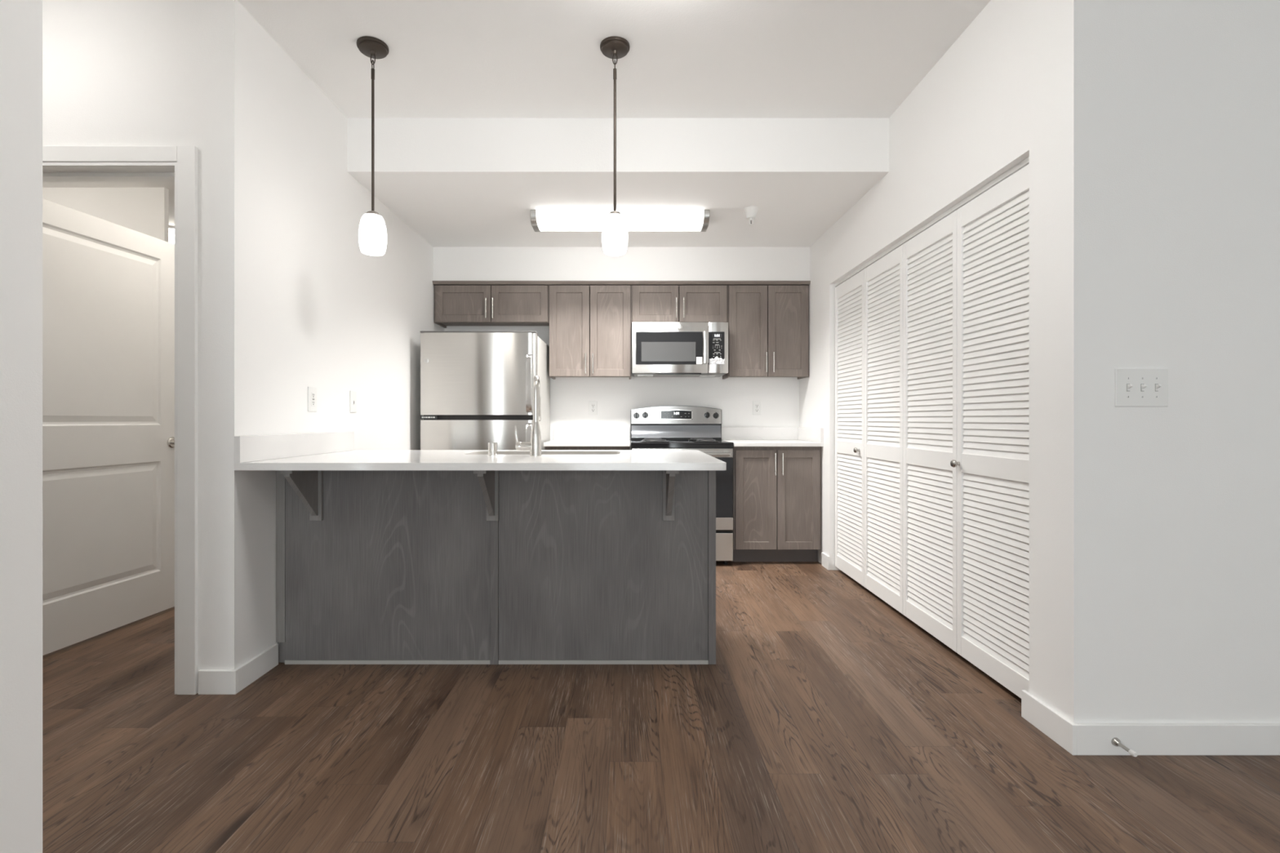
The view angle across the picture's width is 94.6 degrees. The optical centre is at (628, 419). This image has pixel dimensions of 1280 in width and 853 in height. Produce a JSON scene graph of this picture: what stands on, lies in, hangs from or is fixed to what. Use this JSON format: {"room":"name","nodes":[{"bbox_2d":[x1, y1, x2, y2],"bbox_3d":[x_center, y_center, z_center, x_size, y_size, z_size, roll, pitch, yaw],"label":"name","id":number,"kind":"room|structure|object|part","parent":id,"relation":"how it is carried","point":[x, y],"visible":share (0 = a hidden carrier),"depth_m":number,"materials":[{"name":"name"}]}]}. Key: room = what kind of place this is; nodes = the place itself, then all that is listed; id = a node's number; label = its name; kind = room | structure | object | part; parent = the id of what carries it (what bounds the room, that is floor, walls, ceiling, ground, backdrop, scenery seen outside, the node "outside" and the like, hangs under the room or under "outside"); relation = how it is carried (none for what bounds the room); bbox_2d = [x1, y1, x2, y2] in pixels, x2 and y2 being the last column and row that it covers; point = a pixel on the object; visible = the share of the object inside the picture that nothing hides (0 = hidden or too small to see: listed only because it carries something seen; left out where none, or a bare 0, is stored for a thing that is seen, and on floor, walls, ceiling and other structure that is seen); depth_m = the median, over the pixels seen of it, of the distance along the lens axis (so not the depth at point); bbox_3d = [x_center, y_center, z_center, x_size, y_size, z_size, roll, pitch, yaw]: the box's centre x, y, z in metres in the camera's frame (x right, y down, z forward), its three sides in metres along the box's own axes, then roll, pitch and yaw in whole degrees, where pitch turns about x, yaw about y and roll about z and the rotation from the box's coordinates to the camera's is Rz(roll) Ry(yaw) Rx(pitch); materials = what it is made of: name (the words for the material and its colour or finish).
{"room":"kitchen","nodes":[
{"label":"kitchen","id":0,"kind":"room"},
{"bbox_2d":[0,0,42,852],"bbox_3d":[-1.350,-0.295,-1.450,0.120,2.764,5.500,0,0,0],"label":"wall","id":1,"kind":"structure","parent":0,"point":[20,20],"depth_m":1.25,"materials":[{"name":"white paint"}]},
{"bbox_2d":[42,187,168,242],"bbox_3d":[-4.678,-0.295,4.290,2.643,2.764,0.040,0,0,0],"label":"wall","id":2,"kind":"structure","parent":0,"point":[145,211],"depth_m":4.27,"materials":[{"name":"white paint"}]},
{"bbox_2d":[42,0,204,693],"bbox_3d":[-3.843,-0.295,2.415,4.314,2.764,0.140,0,0,0],"label":"wall","id":3,"kind":"structure","parent":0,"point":[116,73],"depth_m":2.35,"materials":[{"name":"white paint"}]},
{"bbox_2d":[42,146,197,694],"bbox_3d":[-2.253,0.004,2.412,1.087,2.166,0.166,0,0,0],"label":"door frame","id":4,"kind":"structure","parent":3,"relation":"attached to","point":[178,165],"depth_m":2.33,"materials":[{"name":"white wood"}]},
{"bbox_2d":[42,198,174,655],"bbox_3d":[-2.628,0.035,2.954,0.098,2.076,0.937,0,0,5],"label":"door","id":5,"kind":"structure","parent":4,"relation":"in","point":[108,287],"depth_m":2.97,"materials":[{"name":"white wood"}]},
{"bbox_3d":[-2.574,0.132,3.375,0.067,0.062,0.078,0,0,0],"label":"handle","id":6,"kind":"part","parent":5,"relation":"part of","materials":[{"name":"silver metal"}]},
{"bbox_2d":[168,226,174,243],"bbox_3d":[-4.060,-1.627,5.270,0.340,0.100,0.340,0,0,0],"label":"ceiling light","id":7,"kind":"object","parent":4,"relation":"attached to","point":[171,228],"visible":0.1,"depth_m":5.16,"materials":[{"name":"white plastic"}]},
{"bbox_2d":[204,0,444,669],"bbox_3d":[-1.626,-0.295,3.680,0.120,2.764,2.671,0,0,0],"label":"wall","id":8,"kind":"structure","parent":0,"point":[293,302],"depth_m":2.60,"materials":[{"name":"white paint"}]},
{"bbox_2d":[198,643,278,694],"bbox_3d":[-1.627,1.040,2.474,0.149,0.094,0.287,0,0,0],"label":"baseboard","id":9,"kind":"structure","parent":8,"relation":"attached to","point":[211,682],"depth_m":2.34,"materials":[{"name":"white wood"}]},
{"bbox_2d":[307,386,316,411],"bbox_3d":[-1.561,-0.099,2.918,0.009,0.122,0.076,0,0,0],"label":"wall outlet","id":10,"kind":"object","parent":8,"relation":"attached to","point":[312,391],"visible":1,"depth_m":2.91,"materials":[{"name":"white plastic"}]},
{"bbox_2d":[311,392,315,405],"bbox_3d":[-1.560,-0.099,2.918,0.003,0.066,0.033,0,0,0],"label":"receptacle","id":11,"kind":"object","parent":10,"relation":"attached to","point":[313,394],"depth_m":2.91,"materials":[{"name":"white plastic"}]},
{"bbox_2d":[350,391,356,412],"bbox_3d":[-1.562,-0.100,3.350,0.008,0.122,0.072,0,0,0],"label":"wall plate","id":12,"kind":"object","parent":8,"relation":"attached to","point":[353,393],"visible":1,"depth_m":3.35,"materials":[{"name":"white plastic"}]},
{"bbox_2d":[42,0,991,244],"bbox_3d":[-1.150,-1.717,1.400,10.300,0.080,11.600,0,0,0],"label":"ceiling","id":13,"kind":"structure","parent":0,"point":[445,59],"depth_m":2.71,"materials":[{"name":"white paint"}]},
{"bbox_2d":[356,35,388,256],"bbox_3d":[-1.148,-1.211,2.650,0.134,0.932,0.134,0,0,0],"label":"pendant light","id":14,"kind":"object","parent":13,"relation":"hanging from","point":[372,233],"visible":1,"depth_m":2.62,"materials":[{"name":"white glass"}]},
{"bbox_3d":[-1.148,-0.830,2.650,0.118,0.169,0.118,0,0,0],"label":"lamp shade","id":15,"kind":"part","parent":14,"relation":"part of","materials":[{"name":"white"}]},
{"bbox_3d":[-1.148,-1.250,2.650,0.015,0.642,0.016,0,0,0],"label":"rod","id":16,"kind":"part","parent":14,"relation":"part of","materials":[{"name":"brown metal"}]},
{"bbox_2d":[600,35,630,256],"bbox_3d":[-0.062,-1.211,2.650,0.134,0.932,0.134,0,0,0],"label":"pendant light","id":17,"kind":"object","parent":13,"relation":"hanging from","point":[615,229],"visible":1,"depth_m":2.62,"materials":[{"name":"white glass"}]},
{"bbox_3d":[-0.062,-1.250,2.650,0.015,0.642,0.016,0,0,0],"label":"rod","id":18,"kind":"part","parent":17,"relation":"part of","materials":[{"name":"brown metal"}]},
{"bbox_3d":[-0.062,-0.830,2.650,0.118,0.169,0.118,0,0,0],"label":"lamp shade","id":19,"kind":"part","parent":17,"relation":"part of","materials":[{"name":"white"}]},
{"bbox_2d":[347,118,888,247],"bbox_3d":[-0.059,-1.528,4.152,3.015,0.299,1.729,0,0,0],"label":"ceiling","id":20,"kind":"structure","parent":0,"point":[455,182],"depth_m":3.29,"materials":[{"name":"white paint"}]},
{"bbox_2d":[530,209,710,231],"bbox_3d":[-0.058,-1.333,4.005,1.181,0.089,0.250,0,0,0],"label":"ceiling light","id":21,"kind":"object","parent":20,"relation":"attached to","point":[540,220],"visible":0.98,"depth_m":3.90,"materials":[{"name":"white"}]},
{"bbox_2d":[743,205,758,226],"bbox_3d":[0.800,-1.323,3.860,0.096,0.108,0.096,0,0,0],"label":"sprinkler","id":22,"kind":"object","parent":20,"relation":"attached to","point":[750,211],"visible":1,"depth_m":3.83,"materials":[{"name":"white plastic"}]},
{"bbox_3d":[0.800,-1.290,3.860,0.032,0.043,0.032,0,0,-27],"label":"frame","id":23,"kind":"part","parent":22,"relation":"part of","materials":[{"name":"white plastic"}]},
{"bbox_2d":[432,247,809,280],"bbox_3d":[-0.059,-1.242,4.870,3.015,0.273,0.291,0,0,0],"label":"wall","id":24,"kind":"structure","parent":0,"point":[449,264],"depth_m":4.72,"materials":[{"name":"white paint"}]},
{"bbox_2d":[432,280,810,284],"bbox_3d":[-0.059,-1.092,4.732,3.015,0.026,0.046,0,0,0],"label":"crown molding","id":25,"kind":"structure","parent":24,"relation":"attached to","point":[434,282],"depth_m":4.71,"materials":[{"name":"beige wood"}]},
{"bbox_2d":[444,325,799,449],"bbox_3d":[0.332,-0.295,5.076,4.035,2.764,0.120,0,0,0],"label":"wall","id":26,"kind":"structure","parent":0,"point":[570,397],"depth_m":5.02,"materials":[{"name":"white paint"}]},
{"bbox_2d":[434,284,549,328],"bbox_3d":[-1.103,-0.926,4.853,0.923,0.303,0.327,0,0,0],"label":"upper cabinet","id":27,"kind":"object","parent":26,"relation":"attached to","point":[454,304],"visible":0.95,"depth_m":4.73,"materials":[{"name":"beige wood"}]},
{"bbox_3d":[-1.327,-0.925,4.735,0.444,0.293,0.020,0,0,0],"label":"door","id":28,"kind":"part","parent":27,"relation":"part of","materials":[{"name":"beige wood"}]},
{"bbox_3d":[-1.137,-0.885,4.708,0.012,0.160,0.037,0,0,0],"label":"handle","id":29,"kind":"part","parent":27,"relation":"part of","materials":[{"name":"silver metal"}]},
{"bbox_3d":[-1.083,-0.885,4.708,0.012,0.160,0.037,0,0,0],"label":"handle","id":30,"kind":"part","parent":27,"relation":"part of","materials":[{"name":"silver metal"}]},
{"bbox_3d":[-0.875,-0.925,4.735,0.451,0.293,0.020,0,0,0],"label":"door","id":31,"kind":"part","parent":27,"relation":"part of","materials":[{"name":"beige wood"}]},
{"bbox_2d":[549,284,631,379],"bbox_3d":[-0.310,-0.709,4.853,0.658,0.738,0.327,0,0,0],"label":"upper cabinet","id":32,"kind":"object","parent":26,"relation":"attached to","point":[590,325],"visible":1,"depth_m":4.73,"materials":[{"name":"beige wood"}]},
{"bbox_3d":[-0.476,-0.708,4.735,0.321,0.728,0.020,0,0,0],"label":"door","id":33,"kind":"part","parent":32,"relation":"part of","materials":[{"name":"beige wood"}]},
{"bbox_3d":[-0.343,-0.445,4.708,0.012,0.160,0.037,0,0,0],"label":"handle","id":34,"kind":"part","parent":32,"relation":"part of","materials":[{"name":"silver metal"}]},
{"bbox_3d":[-0.286,-0.445,4.708,0.012,0.160,0.037,0,0,0],"label":"handle","id":35,"kind":"part","parent":32,"relation":"part of","materials":[{"name":"silver metal"}]},
{"bbox_3d":[-0.148,-0.708,4.735,0.323,0.728,0.020,0,0,0],"label":"door","id":36,"kind":"part","parent":32,"relation":"part of","materials":[{"name":"beige wood"}]},
{"bbox_2d":[553,426,630,439],"bbox_3d":[-0.312,0.119,5.006,0.644,0.108,0.020,0,0,0],"label":"backsplash","id":37,"kind":"structure","parent":26,"relation":"attached to","point":[559,433],"depth_m":5.00,"materials":[{"name":"white stone"}]},
{"bbox_2d":[588,400,597,414],"bbox_3d":[-0.302,-0.096,5.012,0.072,0.116,0.008,0,0,0],"label":"wall outlet","id":38,"kind":"object","parent":26,"relation":"attached to","point":[593,405],"visible":1,"depth_m":5.01,"materials":[{"name":"white plastic"}]},
{"bbox_2d":[631,284,727,328],"bbox_3d":[0.407,-0.926,4.853,0.772,0.303,0.327,0,0,0],"label":"upper cabinet","id":39,"kind":"object","parent":26,"relation":"attached to","point":[649,303],"visible":0.93,"depth_m":4.73,"materials":[{"name":"beige wood"}]},
{"bbox_3d":[0.214,-0.925,4.735,0.368,0.293,0.020,0,0,0],"label":"door","id":40,"kind":"part","parent":39,"relation":"part of","materials":[{"name":"beige wood"}]},
{"bbox_3d":[0.380,-0.887,4.708,0.012,0.165,0.037,0,0,0],"label":"handle","id":41,"kind":"part","parent":39,"relation":"part of","materials":[{"name":"silver metal"}]},
{"bbox_2d":[631,322,728,377],"bbox_3d":[0.402,-0.556,4.794,0.753,0.410,0.441,0,0,0],"label":"microwave","id":42,"kind":"object","parent":39,"relation":"attached to","point":[659,349],"visible":1,"depth_m":4.61,"materials":[{"name":"silver metal"}]},
{"bbox_3d":[0.600,-0.558,4.592,0.039,0.251,0.037,0,0,0],"label":"handle","id":43,"kind":"part","parent":42,"relation":"part of","materials":[{"name":"silver metal"}]},
{"bbox_2d":[712,339,721,356],"bbox_3d":[0.691,-0.559,4.607,0.071,0.141,0.001,0,0,0],"label":"control panel","id":44,"kind":"object","parent":42,"relation":"attached to","point":[717,344],"depth_m":4.61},
{"bbox_3d":[0.701,-0.560,4.631,0.156,0.399,0.043,0,0,0],"label":"control panel","id":45,"kind":"part","parent":42,"relation":"part of","materials":[{"name":"silver metal"}]},
{"bbox_3d":[0.438,-0.887,4.708,0.012,0.165,0.037,0,0,0],"label":"handle","id":46,"kind":"part","parent":39,"relation":"part of","materials":[{"name":"silver metal"}]},
{"bbox_3d":[0.595,-0.925,4.735,0.380,0.293,0.020,0,0,0],"label":"door","id":47,"kind":"part","parent":39,"relation":"part of","materials":[{"name":"beige wood"}]},
{"bbox_2d":[752,400,760,414],"bbox_3d":[1.088,-0.096,5.012,0.072,0.116,0.008,0,0,0],"label":"wall outlet","id":48,"kind":"object","parent":26,"relation":"attached to","point":[756,404],"visible":1,"depth_m":5.01,"materials":[{"name":"white plastic"}]},
{"bbox_2d":[721,426,797,439],"bbox_3d":[1.116,0.119,5.006,0.664,0.108,0.020,0,0,0],"label":"backsplash","id":49,"kind":"structure","parent":26,"relation":"attached to","point":[727,433],"depth_m":5.00,"materials":[{"name":"white stone"}]},
{"bbox_2d":[722,284,808,379],"bbox_3d":[1.121,-0.709,4.853,0.652,0.738,0.327,0,0,0],"label":"upper cabinet","id":50,"kind":"object","parent":26,"relation":"attached to","point":[768,325],"visible":0.97,"depth_m":4.73,"materials":[{"name":"beige wood"}]},
{"bbox_3d":[0.957,-0.708,4.735,0.307,0.728,0.020,0,0,0],"label":"door","id":51,"kind":"part","parent":50,"relation":"part of","materials":[{"name":"beige wood"}]},
{"bbox_3d":[1.097,-0.455,4.708,0.012,0.160,0.037,0,0,0],"label":"handle","id":52,"kind":"part","parent":50,"relation":"part of","materials":[{"name":"silver metal"}]},
{"bbox_3d":[1.154,-0.455,4.708,0.012,0.160,0.037,0,0,0],"label":"handle","id":53,"kind":"part","parent":50,"relation":"part of","materials":[{"name":"silver metal"}]},
{"bbox_3d":[1.277,-0.708,4.735,0.322,0.728,0.020,0,0,0],"label":"door","id":54,"kind":"part","parent":50,"relation":"part of","materials":[{"name":"beige wood"}]},
{"bbox_2d":[42,560,1279,852],"bbox_3d":[-1.150,1.117,1.400,10.300,0.060,11.600,0,0,0],"label":"floor","id":55,"kind":"structure","parent":0,"point":[825,718],"depth_m":1.90,"materials":[{"name":"brown wood"}]},
{"bbox_2d":[420,331,550,449],"bbox_3d":[-1.073,0.229,4.567,0.831,1.716,0.828,0,0,0],"label":"refrigerator","id":56,"kind":"object","parent":55,"relation":"on","point":[476,387],"visible":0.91,"depth_m":4.21,"materials":[{"name":"silver metal"}]},
{"bbox_3d":[-1.073,0.493,4.229,0.831,0.977,0.045,0,0,0],"label":"fridge door","id":57,"kind":"part","parent":56,"relation":"part of","materials":[{"name":"silver metal"}]},
{"bbox_3d":[-1.073,-0.325,4.229,0.831,0.587,0.045,0,0,0],"label":"freezer door","id":58,"kind":"part","parent":56,"relation":"part of","materials":[{"name":"silver metal"}]},
{"bbox_3d":[-0.706,0.256,4.178,0.042,0.462,0.051,0,0,0],"label":"handle","id":59,"kind":"part","parent":56,"relation":"part of","materials":[{"name":"silver metal"}]},
{"bbox_3d":[-0.706,-0.255,4.178,0.042,0.413,0.051,0,0,0],"label":"handle","id":60,"kind":"part","parent":56,"relation":"part of","materials":[{"name":"silver metal"}]},
{"bbox_2d":[275,470,715,664],"bbox_3d":[-0.589,0.646,2.929,1.950,0.882,0.631,0,0,0],"label":"base cabinet","id":61,"kind":"object","parent":55,"relation":"on","point":[399,566],"visible":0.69,"depth_m":2.62,"materials":[{"name":"grey wood"}]},
{"bbox_2d":[279,470,323,520],"bbox_3d":[-1.381,0.325,2.499,0.052,0.244,0.244,0,0,0],"label":"bracket","id":62,"kind":"object","parent":61,"relation":"attached to","point":[308,485],"visible":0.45,"depth_m":2.54,"materials":[{"name":"metal"}]},
{"bbox_3d":[-1.381,0.211,2.499,0.052,0.016,0.244,0,0,0],"label":"plate","id":63,"kind":"part","parent":62,"relation":"part of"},
{"bbox_3d":[-1.381,0.333,2.612,0.052,0.228,0.017,0,0,0],"label":"plate","id":64,"kind":"part","parent":62,"relation":"part of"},
{"bbox_3d":[-1.069,0.636,2.625,0.910,0.862,0.008,0,0,0],"label":"panel","id":65,"kind":"part","parent":61,"relation":"part of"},
{"bbox_2d":[234,431,726,470],"bbox_3d":[-0.588,0.135,2.838,1.956,0.137,0.993,0,0,0],"label":"countertop","id":66,"kind":"structure","parent":61,"relation":"on","point":[325,451],"depth_m":2.48,"materials":[{"name":"white stone"}]},
{"bbox_2d":[487,442,497,455],"bbox_3d":[-0.652,0.142,2.830,0.049,0.062,0.049,0,0,0],"label":"sink air gap","id":67,"kind":"object","parent":66,"relation":"in","point":[492,446],"visible":0.98,"depth_m":2.81,"materials":[{"name":"silver metal"}]},
{"bbox_2d":[514,375,541,456],"bbox_3d":[-0.480,-0.021,2.870,0.128,0.387,0.164,0,0,0],"label":"faucet","id":68,"kind":"object","parent":66,"relation":"on","point":[534,446],"visible":1,"depth_m":2.80,"materials":[{"name":"silver metal"}]},
{"bbox_3d":[-0.528,0.090,2.815,0.031,0.122,0.044,0,0,0],"label":"lever","id":69,"kind":"part","parent":68,"relation":"part of","materials":[{"name":"silver metal"}]},
{"bbox_3d":[-0.448,-0.094,2.875,0.027,0.241,0.146,0,0,-5],"label":"spout","id":70,"kind":"part","parent":68,"relation":"part of","materials":[{"name":"silver metal"}]},
{"bbox_2d":[466,451,620,454],"bbox_3d":[-0.435,0.299,3.068,0.778,0.246,0.325,0,0,0],"label":"sink","id":71,"kind":"object","parent":66,"relation":"in","point":[480,452],"visible":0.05,"depth_m":3.23,"materials":[{"name":"silver metal"}]},
{"bbox_2d":[473,470,498,520],"bbox_3d":[-0.600,0.325,2.495,0.052,0.244,0.237,0,0,0],"label":"bracket","id":72,"kind":"object","parent":61,"relation":"attached to","point":[488,480],"visible":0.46,"depth_m":2.54,"materials":[{"name":"metal"}]},
{"bbox_3d":[-0.600,0.211,2.495,0.052,0.016,0.237,0,0,0],"label":"plate","id":73,"kind":"part","parent":72,"relation":"part of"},
{"bbox_3d":[-0.600,0.333,2.605,0.052,0.228,0.017,0,0,0],"label":"plate","id":74,"kind":"part","parent":72,"relation":"part of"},
{"bbox_3d":[-0.113,0.636,2.625,0.929,0.862,0.008,0,0,0],"label":"panel","id":75,"kind":"part","parent":61,"relation":"part of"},
{"bbox_2d":[662,470,679,520],"bbox_3d":[0.176,0.325,2.499,0.052,0.244,0.244,0,0,0],"label":"bracket","id":76,"kind":"object","parent":61,"relation":"attached to","point":[668,476],"visible":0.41,"depth_m":2.57,"materials":[{"name":"metal"}]},
{"bbox_3d":[0.176,0.211,2.499,0.052,0.016,0.244,0,0,0],"label":"plate","id":77,"kind":"part","parent":76,"relation":"part of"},
{"bbox_3d":[0.369,0.645,2.925,0.033,0.881,0.620,0,0,0],"label":"panel","id":78,"kind":"part","parent":61,"relation":"part of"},
{"bbox_2d":[544,446,630,449],"bbox_3d":[-0.310,0.646,4.685,0.639,0.882,0.610,0,0,0],"label":"base cabinet","id":79,"kind":"object","parent":55,"relation":"on","point":[545,447],"visible":0.02,"depth_m":4.44,"materials":[{"name":"beige wood"}]},
{"bbox_2d":[543,426,630,446],"bbox_3d":[-0.312,0.134,4.705,0.644,0.138,0.622,0,0,0],"label":"countertop","id":80,"kind":"structure","parent":79,"relation":"on","point":[562,436],"depth_m":5.00,"materials":[{"name":"white stone"}]},
{"bbox_2d":[630,405,733,564],"bbox_3d":[0.396,0.486,4.655,0.761,1.202,0.681,0,0,0],"label":"stove","id":81,"kind":"object","parent":55,"relation":"on","point":[660,427],"visible":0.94,"depth_m":4.90,"materials":[{"name":"silver metal"}]},
{"bbox_3d":[0.064,-0.032,4.905,0.049,0.050,0.030,0,0,0],"label":"knob","id":82,"kind":"part","parent":81,"relation":"part of","materials":[{"name":"black ceramic"}]},
{"bbox_3d":[0.137,-0.036,4.905,0.049,0.050,0.030,0,0,0],"label":"knob","id":83,"kind":"part","parent":81,"relation":"part of","materials":[{"name":"black ceramic"}]},
{"bbox_3d":[0.196,0.160,4.524,0.183,0.011,0.174,0,0,0],"label":"burner","id":84,"kind":"part","parent":81,"relation":"part of","materials":[{"name":"black plastic"}]},
{"bbox_3d":[0.396,-0.040,4.919,0.269,0.085,0.004,0,0,0],"label":"display frame","id":85,"kind":"part","parent":81,"relation":"part of","materials":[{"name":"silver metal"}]},
{"bbox_3d":[0.396,0.103,4.928,0.745,0.104,0.036,0,0,0],"label":"panel","id":86,"kind":"part","parent":81,"relation":"part of","materials":[{"name":"metal"}]},
{"bbox_3d":[0.396,-0.037,4.924,0.749,0.149,0.008,0,0,0],"label":"control panel","id":87,"kind":"part","parent":81,"relation":"part of","materials":[{"name":"silver metal"}]},
{"bbox_2d":[630,440,733,448],"bbox_3d":[0.396,0.192,4.662,0.761,0.042,0.589,0,0,0],"label":"cooktop","id":88,"kind":"object","parent":81,"relation":"in","point":[634,443],"depth_m":4.37,"materials":[{"name":"black glass"}]},
{"bbox_3d":[0.396,0.517,4.382,0.749,0.604,0.034,0,0,0],"label":"oven door","id":89,"kind":"part","parent":81,"relation":"part of","materials":[{"name":"black plastic"}]},
{"bbox_3d":[0.396,0.249,4.363,0.745,0.064,0.004,0,0,0],"label":"trim","id":90,"kind":"part","parent":81,"relation":"part of","materials":[{"name":"silver metal"}]},
{"bbox_3d":[0.591,0.160,4.795,0.183,0.011,0.174,0,0,0],"label":"burner","id":91,"kind":"part","parent":81,"relation":"part of","materials":[{"name":"black plastic"}]},
{"bbox_3d":[0.591,0.160,4.524,0.144,0.011,0.136,0,0,0],"label":"burner","id":92,"kind":"part","parent":81,"relation":"part of","materials":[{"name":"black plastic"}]},
{"bbox_3d":[0.653,-0.036,4.905,0.049,0.050,0.030,0,0,0],"label":"knob","id":93,"kind":"part","parent":81,"relation":"part of","materials":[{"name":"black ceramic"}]},
{"bbox_3d":[0.726,-0.032,4.905,0.049,0.050,0.030,0,0,0],"label":"knob","id":94,"kind":"part","parent":81,"relation":"part of","materials":[{"name":"black plastic"}]},
{"bbox_3d":[0.396,0.257,4.338,0.701,0.024,0.047,0,0,0],"label":"handle","id":95,"kind":"part","parent":81,"relation":"part of","materials":[{"name":"silver metal"}]},
{"bbox_3d":[0.396,0.771,4.363,0.749,0.091,0.004,0,0,0],"label":"trim","id":96,"kind":"part","parent":81,"relation":"part of","materials":[{"name":"silver metal"}]},
{"bbox_3d":[0.396,0.944,4.382,0.749,0.206,0.034,0,0,0],"label":"drawer","id":97,"kind":"part","parent":81,"relation":"part of","materials":[{"name":"silver metal"}]},
{"bbox_2d":[732,446,821,561],"bbox_3d":[1.117,0.646,4.685,0.661,0.882,0.610,0,0,0],"label":"base cabinet","id":98,"kind":"object","parent":55,"relation":"on","point":[777,490],"visible":0.95,"depth_m":4.42,"materials":[{"name":"beige wood"}]},
{"bbox_3d":[0.953,0.603,4.426,0.308,0.744,0.020,0,0,0],"label":"door","id":99,"kind":"part","parent":98,"relation":"part of","materials":[{"name":"beige wood"}]},
{"bbox_2d":[721,426,823,446],"bbox_3d":[1.116,0.134,4.705,0.664,0.138,0.622,0,0,0],"label":"countertop","id":100,"kind":"structure","parent":98,"relation":"on","point":[739,436],"depth_m":5.00,"materials":[{"name":"white stone"}]},
{"bbox_3d":[1.090,0.333,4.399,0.012,0.164,0.037,0,0,0],"label":"handle","id":101,"kind":"part","parent":98,"relation":"part of","materials":[{"name":"silver metal"}]},
{"bbox_3d":[1.145,0.333,4.399,0.012,0.164,0.037,0,0,0],"label":"handle","id":102,"kind":"part","parent":98,"relation":"part of","materials":[{"name":"silver metal"}]},
{"bbox_3d":[1.271,0.603,4.426,0.318,0.744,0.020,0,0,0],"label":"door","id":103,"kind":"part","parent":98,"relation":"part of","materials":[{"name":"beige wood"}]},
{"bbox_2d":[799,0,1109,723],"bbox_3d":[1.506,-0.295,3.470,0.115,2.764,3.093,0,0,0],"label":"wall","id":104,"kind":"structure","parent":0,"point":[1025,78],"depth_m":2.06,"materials":[{"name":"white paint"}]},
{"bbox_2d":[822,552,830,569],"bbox_3d":[1.442,1.038,4.324,0.014,0.098,0.141,0,0,0],"label":"baseboard","id":105,"kind":"structure","parent":104,"relation":"attached to","point":[825,558],"depth_m":4.30,"materials":[{"name":"white wood"}]},
{"bbox_2d":[835,244,902,613],"bbox_3d":[1.480,0.054,3.724,0.062,2.005,1.049,0,0,0],"label":"door","id":106,"kind":"structure","parent":104,"relation":"in","point":[868,304],"depth_m":3.64,"materials":[{"name":"white wood"}]},
{"bbox_3d":[1.496,-0.353,3.986,0.013,1.017,0.463,0,0,0],"label":"louver panel","id":107,"kind":"part","parent":106,"relation":"part of","materials":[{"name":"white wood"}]},
{"bbox_3d":[1.496,0.603,3.986,0.013,0.738,0.463,0,0,0],"label":"louver panel","id":108,"kind":"part","parent":106,"relation":"part of","materials":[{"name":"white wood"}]},
{"bbox_3d":[1.466,0.199,3.800,0.034,0.035,0.035,0,0,0],"label":"knob","id":109,"kind":"part","parent":106,"relation":"part of","materials":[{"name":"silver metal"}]},
{"bbox_3d":[1.496,-0.353,3.461,0.013,1.017,0.463,0,0,0],"label":"louver panel","id":110,"kind":"part","parent":106,"relation":"part of","materials":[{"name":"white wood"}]},
{"bbox_3d":[1.496,0.603,3.461,0.013,0.738,0.463,0,0,0],"label":"louver panel","id":111,"kind":"part","parent":106,"relation":"part of","materials":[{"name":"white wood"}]},
{"bbox_2d":[835,156,1029,286],"bbox_3d":[1.497,-0.965,3.198,0.024,0.020,2.112,0,0,0],"label":"trim","id":112,"kind":"structure","parent":104,"relation":"attached to","point":[1024,162],"depth_m":2.75,"materials":[{"name":"white wood"}]},
{"bbox_2d":[902,164,1029,698],"bbox_3d":[1.480,0.054,2.671,0.062,2.005,1.048,0,0,0],"label":"door","id":113,"kind":"structure","parent":104,"relation":"in","point":[966,277],"depth_m":2.58,"materials":[{"name":"white wood"}]},
{"bbox_3d":[1.496,-0.353,2.934,0.013,1.017,0.462,0,0,0],"label":"louver panel","id":114,"kind":"part","parent":113,"relation":"part of","materials":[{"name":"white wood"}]},
{"bbox_3d":[1.496,0.603,2.934,0.013,0.738,0.462,0,0,0],"label":"louver panel","id":115,"kind":"part","parent":113,"relation":"part of","materials":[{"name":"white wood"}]},
{"bbox_3d":[1.466,0.199,2.652,0.034,0.035,0.035,0,0,0],"label":"knob","id":116,"kind":"part","parent":113,"relation":"part of","materials":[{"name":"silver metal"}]},
{"bbox_3d":[1.496,-0.353,2.408,0.013,1.017,0.462,0,0,0],"label":"louver panel","id":117,"kind":"part","parent":113,"relation":"part of","materials":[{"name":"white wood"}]},
{"bbox_3d":[1.496,0.603,2.408,0.013,0.738,0.462,0,0,0],"label":"louver panel","id":118,"kind":"part","parent":113,"relation":"part of","materials":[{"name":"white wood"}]},
{"bbox_2d":[1109,0,1279,723],"bbox_3d":[2.632,-0.295,1.980,2.136,2.764,0.115,0,0,0],"label":"wall","id":119,"kind":"structure","parent":0,"point":[1194,85],"depth_m":1.92,"materials":[{"name":"white paint"}]},
{"bbox_2d":[1115,368,1168,406],"bbox_3d":[1.667,-0.103,1.913,0.171,0.124,0.021,0,0,0],"label":"light switch","id":120,"kind":"object","parent":119,"relation":"attached to","point":[1134,387],"visible":1,"depth_m":1.92,"materials":[{"name":"white plastic"}]},
{"bbox_2d":[1021,689,1279,755],"bbox_3d":[2.567,1.038,2.034,2.265,0.098,0.251,0,0,0],"label":"baseboard","id":121,"kind":"structure","parent":119,"relation":"attached to","point":[1077,739],"depth_m":1.91,"materials":[{"name":"white wood"}]},
{"bbox_2d":[1111,737,1137,756],"bbox_3d":[1.573,1.042,1.871,0.027,0.027,0.077,0,0,0],"label":"door stop","id":122,"kind":"object","parent":121,"relation":"attached to","point":[1115,741],"visible":1,"depth_m":1.88,"materials":[{"name":"silver metal"}]},
{"bbox_3d":[1.573,1.042,1.878,0.027,0.027,0.062,0,0,0],"label":"rod","id":123,"kind":"part","parent":122,"relation":"part of","materials":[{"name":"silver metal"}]}
]}

